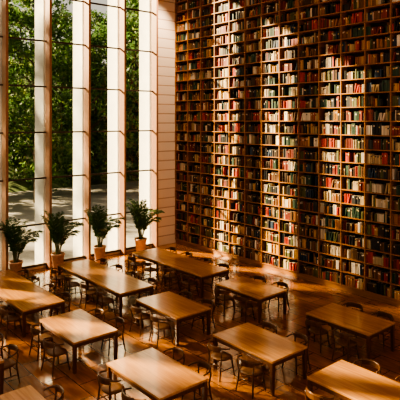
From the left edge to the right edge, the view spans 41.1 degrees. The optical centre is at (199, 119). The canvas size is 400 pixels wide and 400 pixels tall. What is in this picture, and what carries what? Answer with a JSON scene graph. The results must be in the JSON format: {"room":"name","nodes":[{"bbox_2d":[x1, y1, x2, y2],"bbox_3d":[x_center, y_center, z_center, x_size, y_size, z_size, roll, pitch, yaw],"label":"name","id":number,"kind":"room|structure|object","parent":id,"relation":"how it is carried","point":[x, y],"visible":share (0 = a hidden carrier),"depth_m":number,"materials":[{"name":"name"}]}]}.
{"room":"library","nodes":[
{"label":"library","id":0,"kind":"room"},
{"bbox_2d":[21,0,175,271],"bbox_3d":[-9.520,-0.800,19.092,22.420,13.600,0.300,0,0,-41],"label":"wall","id":1,"kind":"structure","parent":0,"point":[166,8],"depth_m":25.61,"materials":[{"name":"beige paint"}]},
{"bbox_2d":[0,0,1,270],"bbox_3d":[-7.986,-0.700,21.053,0.120,13.600,0.870,0,0,-41],"label":"white fin","id":2,"kind":"object","parent":1,"relation":"attached to","point":[0,0],"visible":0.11,"depth_m":20.69,"materials":[{"name":"white paint"}]},
{"bbox_2d":[0,0,7,270],"bbox_3d":[-8.104,-0.650,19.913,1.760,13.300,0.390,0,0,-41],"label":"window","id":3,"kind":"structure","parent":1,"relation":"in","point":[4,36],"depth_m":20.38,"materials":[{"name":"brown metal"}]},
{"bbox_2d":[8,0,51,269],"bbox_3d":[-6.766,-0.650,21.056,1.760,13.300,0.390,0,0,-41],"label":"window","id":4,"kind":"structure","parent":1,"relation":"in","point":[48,3],"depth_m":21.48,"materials":[{"name":"brown metal"}]},
{"bbox_2d":[35,0,44,263],"bbox_3d":[-6.648,-0.700,22.196,0.120,13.600,0.870,0,0,-41],"label":"white fin","id":5,"kind":"object","parent":1,"relation":"attached to","point":[39,4],"visible":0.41,"depth_m":22.04,"materials":[{"name":"white paint"}]},
{"bbox_2d":[52,0,90,260],"bbox_3d":[-5.427,-0.650,22.199,1.760,13.300,0.390,0,0,-41],"label":"window","id":6,"kind":"structure","parent":1,"relation":"in","point":[87,3],"depth_m":22.64,"materials":[{"name":"brown metal"}]},
{"bbox_2d":[73,0,83,256],"bbox_3d":[-5.309,-0.700,23.339,0.120,13.600,0.870,0,0,-41],"label":"white fin","id":7,"kind":"object","parent":1,"relation":"attached to","point":[78,7],"visible":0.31,"depth_m":23.23,"materials":[{"name":"white paint"}]},
{"bbox_2d":[91,0,125,255],"bbox_3d":[-4.089,-0.650,23.342,1.760,13.300,0.390,0,0,-41],"label":"window","id":8,"kind":"structure","parent":1,"relation":"in","point":[122,7],"depth_m":23.75,"materials":[{"name":"brown metal"}]},
{"bbox_2d":[108,0,119,250],"bbox_3d":[-3.971,-0.700,24.482,0.120,13.600,0.870,0,0,-41],"label":"white fin","id":9,"kind":"object","parent":1,"relation":"attached to","point":[113,13],"visible":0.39,"depth_m":24.30,"materials":[{"name":"white paint"}]},
{"bbox_2d":[126,0,157,249],"bbox_3d":[-2.751,-0.650,24.485,1.760,13.300,0.390,0,0,-41],"label":"window","id":10,"kind":"structure","parent":1,"relation":"in","point":[154,12],"depth_m":24.90,"materials":[{"name":"brown metal"}]},
{"bbox_2d":[139,0,150,243],"bbox_3d":[-2.633,-0.700,25.625,0.120,13.600,0.870,0,0,-41],"label":"white fin","id":11,"kind":"object","parent":1,"relation":"attached to","point":[144,18],"visible":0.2,"depth_m":25.50,"materials":[{"name":"white paint"}]},
{"bbox_2d":[0,243,399,399],"bbox_3d":[-0.625,6.100,8.738,22.500,0.200,27.000,0,0,-41],"label":"floor","id":12,"kind":"structure","parent":0,"point":[304,296],"depth_m":14.37,"materials":[{"name":"brown wood"}]},
{"bbox_2d":[0,357,3,394],"bbox_3d":[-5.370,5.625,11.984,1.220,0.750,1.950,0,0,-41],"label":"table","id":13,"kind":"object","parent":12,"relation":"on","point":[1,359],"visible":0.9,"depth_m":11.61,"materials":[{"name":"brown wood"}]},
{"bbox_2d":[0,333,3,358],"bbox_3d":[-5.049,5.616,12.897,0.598,0.774,0.529,0,0,43],"label":"chair","id":14,"kind":"object","parent":12,"relation":"on","point":[1,334],"visible":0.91,"depth_m":12.87,"materials":[{"name":"brown wood"}]},
{"bbox_2d":[0,301,8,322],"bbox_3d":[-5.996,5.616,15.754,0.529,0.774,0.598,0,0,-38],"label":"chair","id":15,"kind":"object","parent":12,"relation":"on","point":[1,305],"visible":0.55,"depth_m":15.75,"materials":[{"name":"brown wood"}]},
{"bbox_2d":[0,344,20,382],"bbox_3d":[-4.433,5.616,12.188,0.529,0.774,0.598,0,0,-44],"label":"chair","id":16,"kind":"object","parent":12,"relation":"on","point":[8,363],"visible":0.92,"depth_m":12.20,"materials":[{"name":"brown wood"}]},
{"bbox_2d":[0,306,21,338],"bbox_3d":[-5.321,5.616,14.936,0.529,0.774,0.598,0,0,-43],"label":"chair","id":17,"kind":"object","parent":12,"relation":"on","point":[9,318],"visible":0.99,"depth_m":14.85,"materials":[{"name":"brown wood"}]},
{"bbox_2d":[0,217,42,275],"bbox_3d":[-6.644,4.796,19.969,1.525,2.408,1.304,0,0,-41],"label":"potted palm","id":18,"kind":"object","parent":12,"relation":"on","point":[14,235],"visible":1,"depth_m":19.93,"materials":[{"name":"plant"}]},
{"bbox_2d":[0,385,45,399],"bbox_3d":[-3.194,5.625,9.437,1.220,0.750,1.950,0,0,-41],"label":"table","id":19,"kind":"object","parent":12,"relation":"on","point":[28,392],"visible":1,"depth_m":10.16,"materials":[{"name":"brown wood"}]},
{"bbox_2d":[18,269,28,279],"bbox_3d":[-6.183,5.616,18.424,0.529,0.774,0.598,0,0,-33],"label":"chair","id":20,"kind":"object","parent":12,"relation":"on","point":[26,271],"visible":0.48,"depth_m":18.61,"materials":[{"name":"brown wood"}]},
{"bbox_2d":[0,270,64,336],"bbox_3d":[-5.779,5.625,16.698,1.250,0.750,4.250,0,0,-41],"label":"table","id":21,"kind":"object","parent":12,"relation":"on","point":[26,297],"visible":0.91,"depth_m":15.85,"materials":[{"name":"brown wood"}]},
{"bbox_2d":[26,276,39,285],"bbox_3d":[-5.588,5.616,17.639,0.598,0.774,0.529,0,0,40],"label":"chair","id":22,"kind":"object","parent":12,"relation":"on","point":[31,277],"visible":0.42,"depth_m":17.85,"materials":[{"name":"brown wood"}]},
{"bbox_2d":[29,324,52,361],"bbox_3d":[-4.036,5.616,13.569,0.529,0.774,0.598,0,0,-41],"label":"chair","id":23,"kind":"object","parent":12,"relation":"on","point":[39,338],"visible":0.9,"depth_m":13.47,"materials":[{"name":"brown wood"}]},
{"bbox_2d":[41,283,55,313],"bbox_3d":[-4.834,5.616,16.821,0.529,0.774,0.598,0,0,-36],"label":"chair","id":24,"kind":"object","parent":12,"relation":"on","point":[52,285],"visible":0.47,"depth_m":17.00,"materials":[{"name":"brown wood"}]},
{"bbox_2d":[43,384,63,399],"bbox_3d":[-2.891,5.616,10.275,0.529,0.774,0.598,0,0,-30],"label":"chair","id":25,"kind":"object","parent":12,"relation":"on","point":[58,388],"visible":1,"depth_m":10.49,"materials":[{"name":"brown wood"}]},
{"bbox_2d":[41,337,69,376],"bbox_3d":[-3.478,5.616,12.783,0.598,0.774,0.529,0,0,42],"label":"chair","id":26,"kind":"object","parent":12,"relation":"on","point":[57,351],"visible":1,"depth_m":12.73,"materials":[{"name":"brown wood"}]},
{"bbox_2d":[50,267,67,290],"bbox_3d":[-4.999,5.616,18.826,0.529,0.774,0.598,0,0,-36],"label":"chair","id":27,"kind":"object","parent":12,"relation":"on","point":[56,277],"visible":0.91,"depth_m":18.70,"materials":[{"name":"brown wood"}]},
{"bbox_2d":[50,292,70,316],"bbox_3d":[-4.148,5.616,15.955,0.529,0.774,0.598,0,0,-38],"label":"chair","id":28,"kind":"object","parent":12,"relation":"on","point":[67,294],"visible":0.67,"depth_m":15.96,"materials":[{"name":"brown wood"}]},
{"bbox_2d":[40,210,83,270],"bbox_3d":[-5.315,4.758,21.067,1.652,2.485,1.394,0,0,-41],"label":"potted palm","id":29,"kind":"object","parent":12,"relation":"on","point":[59,233],"visible":0.99,"depth_m":21.03,"materials":[{"name":"plant"}]},
{"bbox_2d":[62,274,80,300],"bbox_3d":[-4.336,5.616,18.017,0.529,0.774,0.598,0,0,-37],"label":"chair","id":30,"kind":"object","parent":12,"relation":"on","point":[70,284],"visible":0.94,"depth_m":17.97,"materials":[{"name":"brown wood"}]},
{"bbox_2d":[39,309,117,373],"bbox_3d":[-3.143,5.625,13.688,1.220,0.750,1.950,0,0,-41],"label":"table","id":31,"kind":"object","parent":12,"relation":"on","point":[77,328],"visible":0.97,"depth_m":13.37,"materials":[{"name":"brown wood"}]},
{"bbox_2d":[79,281,98,308],"bbox_3d":[-3.585,5.616,17.198,0.529,0.774,0.598,0,0,-33],"label":"chair","id":32,"kind":"object","parent":12,"relation":"on","point":[86,292],"visible":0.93,"depth_m":17.13,"materials":[{"name":"brown wood"}]},
{"bbox_2d":[87,308,105,344],"bbox_3d":[-2.889,5.616,14.563,0.529,0.774,0.598,0,0,-44],"label":"chair","id":33,"kind":"object","parent":12,"relation":"on","point":[96,310],"visible":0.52,"depth_m":14.76,"materials":[{"name":"brown wood"}]},
{"bbox_2d":[95,258,107,266],"bbox_3d":[-3.724,5.616,19.899,0.529,0.774,0.598,0,0,-44],"label":"chair","id":34,"kind":"object","parent":12,"relation":"on","point":[101,259],"visible":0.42,"depth_m":20.11,"materials":[{"name":"brown wood"}]},
{"bbox_2d":[84,205,123,263],"bbox_3d":[-3.909,4.747,22.290,1.588,2.507,1.358,0,0,-41],"label":"potted palm","id":35,"kind":"object","parent":12,"relation":"on","point":[98,223],"visible":0.98,"depth_m":22.23,"materials":[{"name":"plant"}]},
{"bbox_2d":[57,259,153,317],"bbox_3d":[-3.325,5.625,18.136,1.250,0.750,4.250,0,0,-41],"label":"table","id":36,"kind":"object","parent":12,"relation":"on","point":[119,284],"visible":0.87,"depth_m":17.66,"materials":[{"name":"brown wood"}]},
{"bbox_2d":[96,289,115,317],"bbox_3d":[-2.932,5.616,16.413,0.529,0.774,0.598,0,0,-33],"label":"chair","id":37,"kind":"object","parent":12,"relation":"on","point":[105,300],"visible":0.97,"depth_m":16.34,"materials":[{"name":"brown wood"}]},
{"bbox_2d":[97,370,125,399],"bbox_3d":[-1.840,5.616,11.044,0.529,0.774,0.598,0,0,-42],"label":"chair","id":38,"kind":"object","parent":12,"relation":"on","point":[110,387],"visible":0.97,"depth_m":10.99,"materials":[{"name":"brown wood"}]},
{"bbox_2d":[101,317,125,355],"bbox_3d":[-2.244,5.616,13.894,0.529,0.774,0.598,0,0,-34],"label":"chair","id":39,"kind":"object","parent":12,"relation":"on","point":[118,319],"visible":0.71,"depth_m":13.81,"materials":[{"name":"brown wood"}]},
{"bbox_2d":[110,264,122,272],"bbox_3d":[-3.045,5.616,19.082,0.529,0.774,0.598,0,0,-38],"label":"chair","id":40,"kind":"object","parent":12,"relation":"on","point":[116,265],"visible":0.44,"depth_m":19.28,"materials":[{"name":"brown wood"}]},
{"bbox_2d":[125,271,138,298],"bbox_3d":[-2.368,5.616,18.208,0.529,0.774,0.598,0,0,-40],"label":"chair","id":41,"kind":"object","parent":12,"relation":"on","point":[131,272],"visible":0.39,"depth_m":18.40,"materials":[{"name":"brown wood"}]},
{"bbox_2d":[121,388,145,399],"bbox_3d":[-1.239,5.616,10.301,0.529,0.774,0.598,0,0,-37],"label":"chair","id":42,"kind":"object","parent":12,"relation":"on","point":[123,396],"visible":1,"depth_m":10.16,"materials":[{"name":"brown wood"}]},
{"bbox_2d":[127,255,143,276],"bbox_3d":[-2.500,5.616,20.564,0.529,0.774,0.598,0,0,-45],"label":"chair","id":43,"kind":"object","parent":12,"relation":"on","point":[131,258],"visible":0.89,"depth_m":20.47,"materials":[{"name":"brown wood"}]},
{"bbox_2d":[129,304,152,336],"bbox_3d":[-1.671,5.616,15.084,0.529,0.774,0.598,0,0,-45],"label":"chair","id":44,"kind":"object","parent":12,"relation":"on","point":[140,315],"visible":0.94,"depth_m":14.98,"materials":[{"name":"brown wood"}]},
{"bbox_2d":[125,198,163,251],"bbox_3d":[-2.299,4.709,23.629,1.716,2.582,1.449,0,0,-41],"label":"potted palm","id":45,"kind":"object","parent":12,"relation":"on","point":[141,221],"visible":0.98,"depth_m":23.58,"materials":[{"name":"plant"}]},
{"bbox_2d":[138,277,156,298],"bbox_3d":[-1.692,5.616,17.442,0.529,0.774,0.598,0,0,-43],"label":"chair","id":46,"kind":"object","parent":12,"relation":"on","point":[150,279],"visible":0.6,"depth_m":17.44,"materials":[{"name":"brown wood"}]},
{"bbox_2d":[141,261,158,283],"bbox_3d":[-1.869,5.616,19.803,0.598,0.774,0.529,0,0,41],"label":"chair","id":47,"kind":"object","parent":12,"relation":"on","point":[150,269],"visible":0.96,"depth_m":19.71,"materials":[{"name":"brown wood"}]},
{"bbox_2d":[106,348,207,399],"bbox_3d":[-0.929,5.625,11.174,1.220,0.750,1.950,0,0,-41],"label":"table","id":48,"kind":"object","parent":12,"relation":"on","point":[156,375],"visible":0.98,"depth_m":10.99,"materials":[{"name":"brown wood"}]},
{"bbox_2d":[149,313,172,346],"bbox_3d":[-1.071,5.616,14.386,0.529,0.774,0.598,0,0,-32],"label":"chair","id":49,"kind":"object","parent":12,"relation":"on","point":[162,326],"visible":1,"depth_m":14.31,"materials":[{"name":"brown wood"}]},
{"bbox_2d":[161,247,176,266],"bbox_3d":[-1.239,5.616,21.695,0.529,0.774,0.598,0,0,-33],"label":"chair","id":50,"kind":"object","parent":12,"relation":"on","point":[170,248],"visible":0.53,"depth_m":21.89,"materials":[{"name":"brown wood"}]},
{"bbox_2d":[161,266,179,289],"bbox_3d":[-1.077,5.616,19.012,0.529,0.774,0.598,0,0,-41],"label":"chair","id":51,"kind":"object","parent":12,"relation":"on","point":[169,275],"visible":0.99,"depth_m":18.93,"materials":[{"name":"brown wood"}]},
{"bbox_2d":[136,291,210,345],"bbox_3d":[-0.786,5.625,15.241,1.220,0.750,1.950,0,0,-41],"label":"table","id":52,"kind":"object","parent":12,"relation":"on","point":[176,308],"visible":0.97,"depth_m":14.93,"materials":[{"name":"brown wood"}]},
{"bbox_2d":[163,347,184,364],"bbox_3d":[-0.627,5.616,12.022,0.529,0.774,0.598,0,0,-35],"label":"chair","id":53,"kind":"object","parent":12,"relation":"on","point":[180,351],"visible":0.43,"depth_m":12.21,"materials":[{"name":"brown wood"}]},
{"bbox_2d":[132,248,228,297],"bbox_3d":[-0.843,5.625,19.927,1.250,0.750,4.250,0,0,-41],"label":"table","id":54,"kind":"object","parent":12,"relation":"on","point":[201,270],"visible":0.85,"depth_m":19.50,"materials":[{"name":"brown wood"}]},
{"bbox_2d":[177,291,192,322],"bbox_3d":[-0.511,5.616,16.062,0.529,0.774,0.598,0,0,-36],"label":"chair","id":55,"kind":"object","parent":12,"relation":"on","point":[187,293],"visible":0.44,"depth_m":16.26,"materials":[{"name":"brown wood"}]},
{"bbox_2d":[180,252,192,257],"bbox_3d":[-0.572,5.616,20.908,0.529,0.774,0.598,0,0,-34],"label":"chair","id":56,"kind":"object","parent":12,"relation":"on","point":[186,253],"visible":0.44,"depth_m":21.12,"materials":[{"name":"brown wood"}]},
{"bbox_2d":[179,273,198,297],"bbox_3d":[-0.391,5.616,18.223,0.529,0.774,0.598,0,0,-42],"label":"chair","id":57,"kind":"object","parent":12,"relation":"on","point":[189,282],"visible":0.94,"depth_m":18.15,"materials":[{"name":"brown wood"}]},
{"bbox_2d":[181,360,211,399],"bbox_3d":[-0.049,5.616,11.334,0.529,0.774,0.598,0,0,-35],"label":"chair","id":58,"kind":"object","parent":12,"relation":"on","point":[200,363],"visible":0.59,"depth_m":11.37,"materials":[{"name":"brown wood"}]},
{"bbox_2d":[191,298,214,332],"bbox_3d":[0.107,5.616,15.367,0.598,0.774,0.529,0,0,43],"label":"chair","id":59,"kind":"object","parent":12,"relation":"on","point":[203,300],"visible":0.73,"depth_m":15.34,"materials":[{"name":"brown wood"}]},
{"bbox_2d":[194,257,211,279],"bbox_3d":[0.146,5.616,20.003,0.529,0.774,0.598,0,0,-37],"label":"chair","id":60,"kind":"object","parent":12,"relation":"on","point":[204,258],"visible":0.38,"depth_m":20.20,"materials":[{"name":"brown wood"}]},
{"bbox_2d":[206,341,234,381],"bbox_3d":[0.467,5.616,12.545,0.529,0.774,0.598,0,0,-41],"label":"chair","id":61,"kind":"object","parent":12,"relation":"on","point":[218,354],"visible":0.96,"depth_m":12.45,"materials":[{"name":"brown wood"}]},
{"bbox_2d":[211,263,229,289],"bbox_3d":[0.756,5.616,19.212,0.598,0.774,0.529,0,0,43],"label":"chair","id":62,"kind":"object","parent":12,"relation":"on","point":[219,264],"visible":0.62,"depth_m":19.19,"materials":[{"name":"brown wood"}]},
{"bbox_2d":[213,287,233,315],"bbox_3d":[0.749,5.616,16.647,0.529,0.774,0.598,0,0,-39],"label":"chair","id":63,"kind":"object","parent":12,"relation":"on","point":[223,297],"visible":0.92,"depth_m":16.55,"materials":[{"name":"brown wood"}]},
{"bbox_2d":[232,294,254,322],"bbox_3d":[1.300,5.616,15.990,0.598,0.774,0.529,0,0,39],"label":"chair","id":64,"kind":"object","parent":12,"relation":"on","point":[243,304],"visible":0.98,"depth_m":15.91,"materials":[{"name":"brown wood"}]},
{"bbox_2d":[235,355,265,398],"bbox_3d":[1.113,5.616,11.803,0.598,0.774,0.529,0,0,43],"label":"chair","id":65,"kind":"object","parent":12,"relation":"on","point":[249,368],"visible":1,"depth_m":11.72,"materials":[{"name":"brown wood"}]},
{"bbox_2d":[215,276,286,322],"bbox_3d":[1.593,5.625,16.813,1.220,0.750,1.950,0,0,-41],"label":"table","id":66,"kind":"object","parent":12,"relation":"on","point":[260,292],"visible":0.91,"depth_m":16.51,"materials":[{"name":"brown wood"}]},
{"bbox_2d":[246,275,265,303],"bbox_3d":[1.883,5.616,17.693,0.598,0.774,0.529,0,0,44],"label":"chair","id":67,"kind":"object","parent":12,"relation":"on","point":[255,276],"visible":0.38,"depth_m":17.88,"materials":[{"name":"brown wood"}]},
{"bbox_2d":[213,322,307,395],"bbox_3d":[1.404,5.625,12.706,1.220,0.750,1.950,0,0,-41],"label":"table","id":68,"kind":"object","parent":12,"relation":"on","point":[269,348],"visible":0.98,"depth_m":12.41,"materials":[{"name":"brown wood"}]},
{"bbox_2d":[256,322,276,333],"bbox_3d":[1.652,5.616,13.550,0.529,0.774,0.598,0,0,-40],"label":"chair","id":69,"kind":"object","parent":12,"relation":"on","point":[264,324],"visible":0.4,"depth_m":13.75,"materials":[{"name":"brown wood"}]},
{"bbox_2d":[268,281,289,311],"bbox_3d":[2.522,5.616,17.007,0.529,0.774,0.598,0,0,-36],"label":"chair","id":70,"kind":"object","parent":12,"relation":"on","point":[279,283],"visible":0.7,"depth_m":17.03,"materials":[{"name":"brown wood"}]},
{"bbox_2d":[175,0,399,306],"bbox_3d":[4.808,-0.775,19.238,0.400,13.550,18.083,0,0,-41],"label":"bookcase","id":71,"kind":"object","parent":12,"relation":"on","point":[321,111],"visible":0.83,"depth_m":20.87,"materials":[{"name":"brown wood"}]},
{"bbox_2d":[176,0,399,299],"bbox_3d":[4.788,-0.650,19.236,0.272,12.868,17.982,0,0,-41],"label":"books","id":72,"kind":"object","parent":71,"relation":"in","point":[374,243],"visible":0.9,"depth_m":20.36,"materials":[{"name":"multicoloured paper"}]},
{"bbox_2d":[282,332,310,374],"bbox_3d":[2.334,5.616,12.877,0.529,0.774,0.598,0,0,-36],"label":"chair","id":73,"kind":"object","parent":12,"relation":"on","point":[296,334],"visible":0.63,"depth_m":12.91,"materials":[{"name":"brown wood"}]},
{"bbox_2d":[305,318,329,352],"bbox_3d":[3.084,5.616,14.050,0.598,0.774,0.529,0,0,43],"label":"chair","id":74,"kind":"object","parent":12,"relation":"on","point":[317,329],"visible":0.98,"depth_m":13.96,"materials":[{"name":"brown wood"}]},
{"bbox_2d":[305,385,333,399],"bbox_3d":[2.349,5.616,10.374,0.529,0.774,0.598,0,0,-34],"label":"chair","id":75,"kind":"object","parent":12,"relation":"on","point":[308,393],"visible":1,"depth_m":10.20,"materials":[{"name":"brown wood"}]},
{"bbox_2d":[332,328,358,361],"bbox_3d":[3.623,5.616,13.293,0.529,0.774,0.598,0,0,-39],"label":"chair","id":76,"kind":"object","parent":12,"relation":"on","point":[344,340],"visible":0.99,"depth_m":13.22,"materials":[{"name":"brown wood"}]},
{"bbox_2d":[306,303,394,358],"bbox_3d":[3.974,5.625,14.178,1.220,0.750,1.950,0,0,-41],"label":"table","id":77,"kind":"object","parent":12,"relation":"on","point":[364,325],"visible":0.83,"depth_m":13.89,"materials":[{"name":"brown wood"}]},
{"bbox_2d":[340,302,362,336],"bbox_3d":[4.293,5.616,15.057,0.598,0.774,0.529,0,0,39],"label":"chair","id":78,"kind":"object","parent":12,"relation":"on","point":[348,304],"visible":0.4,"depth_m":15.25,"materials":[{"name":"brown wood"}]},
{"bbox_2d":[307,360,399,399],"bbox_3d":[3.278,5.625,10.559,1.220,0.750,1.950,0,0,-41],"label":"table","id":79,"kind":"object","parent":12,"relation":"on","point":[345,380],"visible":0.96,"depth_m":10.66,"materials":[{"name":"brown wood"}]},
{"bbox_2d":[353,358,380,374],"bbox_3d":[3.569,5.616,11.446,0.529,0.774,0.598,0,0,-43],"label":"chair","id":80,"kind":"object","parent":12,"relation":"on","point":[366,361],"visible":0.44,"depth_m":11.63,"materials":[{"name":"brown wood"}]},
{"bbox_2d":[371,311,392,348],"bbox_3d":[4.870,5.616,14.316,0.529,0.774,0.598,0,0,-39],"label":"chair","id":81,"kind":"object","parent":12,"relation":"on","point":[380,313],"visible":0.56,"depth_m":14.46,"materials":[{"name":"brown wood"}]},
{"label":"outside","id":82,"kind":"structure","parent":0,"visible":0},
{"bbox_2d":[8,59,151,192],"bbox_3d":[-27.193,-2.805,69.949,137.600,17.850,52.500,0,0,-41],"label":"grassy hill","id":83,"kind":"structure","parent":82,"point":[23,185],"depth_m":49.84,"materials":[{"name":"green plant"}]},
{"bbox_2d":[8,12,54,125],"bbox_3d":[-19.343,-5.023,58.555,8.499,13.658,8.838,0,0,-15],"label":"tree","id":84,"kind":"object","parent":83,"relation":"on","point":[20,30],"visible":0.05,"depth_m":58.54,"materials":[{"name":"green plant"}]},
{"bbox_2d":[8,4,55,159],"bbox_3d":[-18.738,-2.929,48.432,10.821,16.672,10.020,0,0,-21],"label":"tree","id":85,"kind":"object","parent":83,"relation":"on","point":[27,60],"visible":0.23,"depth_m":47.76,"materials":[{"name":"green plant"}]},
{"bbox_2d":[20,39,106,173],"bbox_3d":[-12.878,-1.337,51.034,8.863,13.488,9.173,0,0,-42],"label":"tree","id":86,"kind":"object","parent":83,"relation":"on","point":[54,71],"visible":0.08,"depth_m":50.14,"materials":[{"name":"green plant"}]},
{"bbox_2d":[33,9,103,118],"bbox_3d":[-15.984,-5.587,62.865,9.200,14.786,9.568,0,0,-25],"label":"tree","id":87,"kind":"object","parent":83,"relation":"on","point":[63,11],"visible":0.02,"depth_m":61.94,"materials":[{"name":"green plant"}]},
{"bbox_2d":[52,28,138,168],"bbox_3d":[-10.109,-1.837,53.323,9.014,14.486,9.374,0,0,0],"label":"tree","id":88,"kind":"object","parent":83,"relation":"on","point":[100,34],"visible":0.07,"depth_m":53.19,"materials":[{"name":"green plant"}]},
{"bbox_2d":[91,9,131,113],"bbox_3d":[-12.363,-5.815,64.626,9.160,15.242,9.892,0,0,-6],"label":"tree","id":89,"kind":"object","parent":83,"relation":"on","point":[93,14],"visible":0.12,"depth_m":64.36,"materials":[{"name":"green plant"}]},
{"bbox_2d":[92,0,138,91],"bbox_3d":[-9.404,-7.198,68.647,10.015,18.009,8.292,0,0,9],"label":"tree","id":90,"kind":"object","parent":83,"relation":"on","point":[129,13],"visible":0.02,"depth_m":67.95,"materials":[{"name":"green plant"}]},
{"bbox_2d":[96,30,151,165],"bbox_3d":[-6.519,-2.124,55.406,9.051,15.060,9.775,0,0,0],"label":"tree","id":91,"kind":"object","parent":83,"relation":"on","point":[128,63],"visible":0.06,"depth_m":55.20,"materials":[{"name":"green plant"}]},
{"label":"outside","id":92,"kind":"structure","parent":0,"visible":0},
{"bbox_2d":[8,180,151,268],"bbox_3d":[-3.025,6.250,40.420,136.000,0.300,23.700,0,0,-41],"label":"paved terrace","id":93,"kind":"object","parent":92,"point":[21,206],"visible":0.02,"depth_m":36.32,"materials":[{"name":"grey concrete"}]},
{"bbox_2d":[8,0,34,187],"bbox_3d":[-16.020,-2.281,36.865,10.439,16.776,10.856,0,0,38],"label":"tree","id":94,"kind":"object","parent":93,"relation":"on","point":[12,48],"visible":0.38,"depth_m":37.71,"materials":[{"name":"green plant"}]},
{"bbox_2d":[8,0,93,202],"bbox_3d":[-11.909,-2.035,38.829,7.496,16.281,9.054,0,0,5],"label":"tree","id":95,"kind":"object","parent":93,"relation":"on","point":[59,148],"visible":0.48,"depth_m":38.70,"materials":[{"name":"green plant"}]},
{"bbox_2d":[52,31,136,185],"bbox_3d":[-9.254,-0.689,44.456,8.456,13.590,8.794,0,0,-15],"label":"tree","id":96,"kind":"object","parent":93,"relation":"on","point":[94,41],"visible":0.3,"depth_m":43.56,"materials":[{"name":"green plant"}]},
{"bbox_2d":[91,0,151,181],"bbox_3d":[-4.420,-2.628,44.953,10.871,17.470,11.305,0,0,-18],"label":"tree","id":97,"kind":"object","parent":93,"relation":"on","point":[132,143],"visible":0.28,"depth_m":43.54,"materials":[{"name":"green plant"}]},
{"bbox_2d":[126,8,151,172],"bbox_3d":[-3.416,-2.728,47.359,9.825,17.668,8.134,0,0,-21],"label":"tree","id":98,"kind":"object","parent":93,"relation":"on","point":[137,71],"visible":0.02,"depth_m":46.00,"materials":[{"name":"green plant"}]}
]}

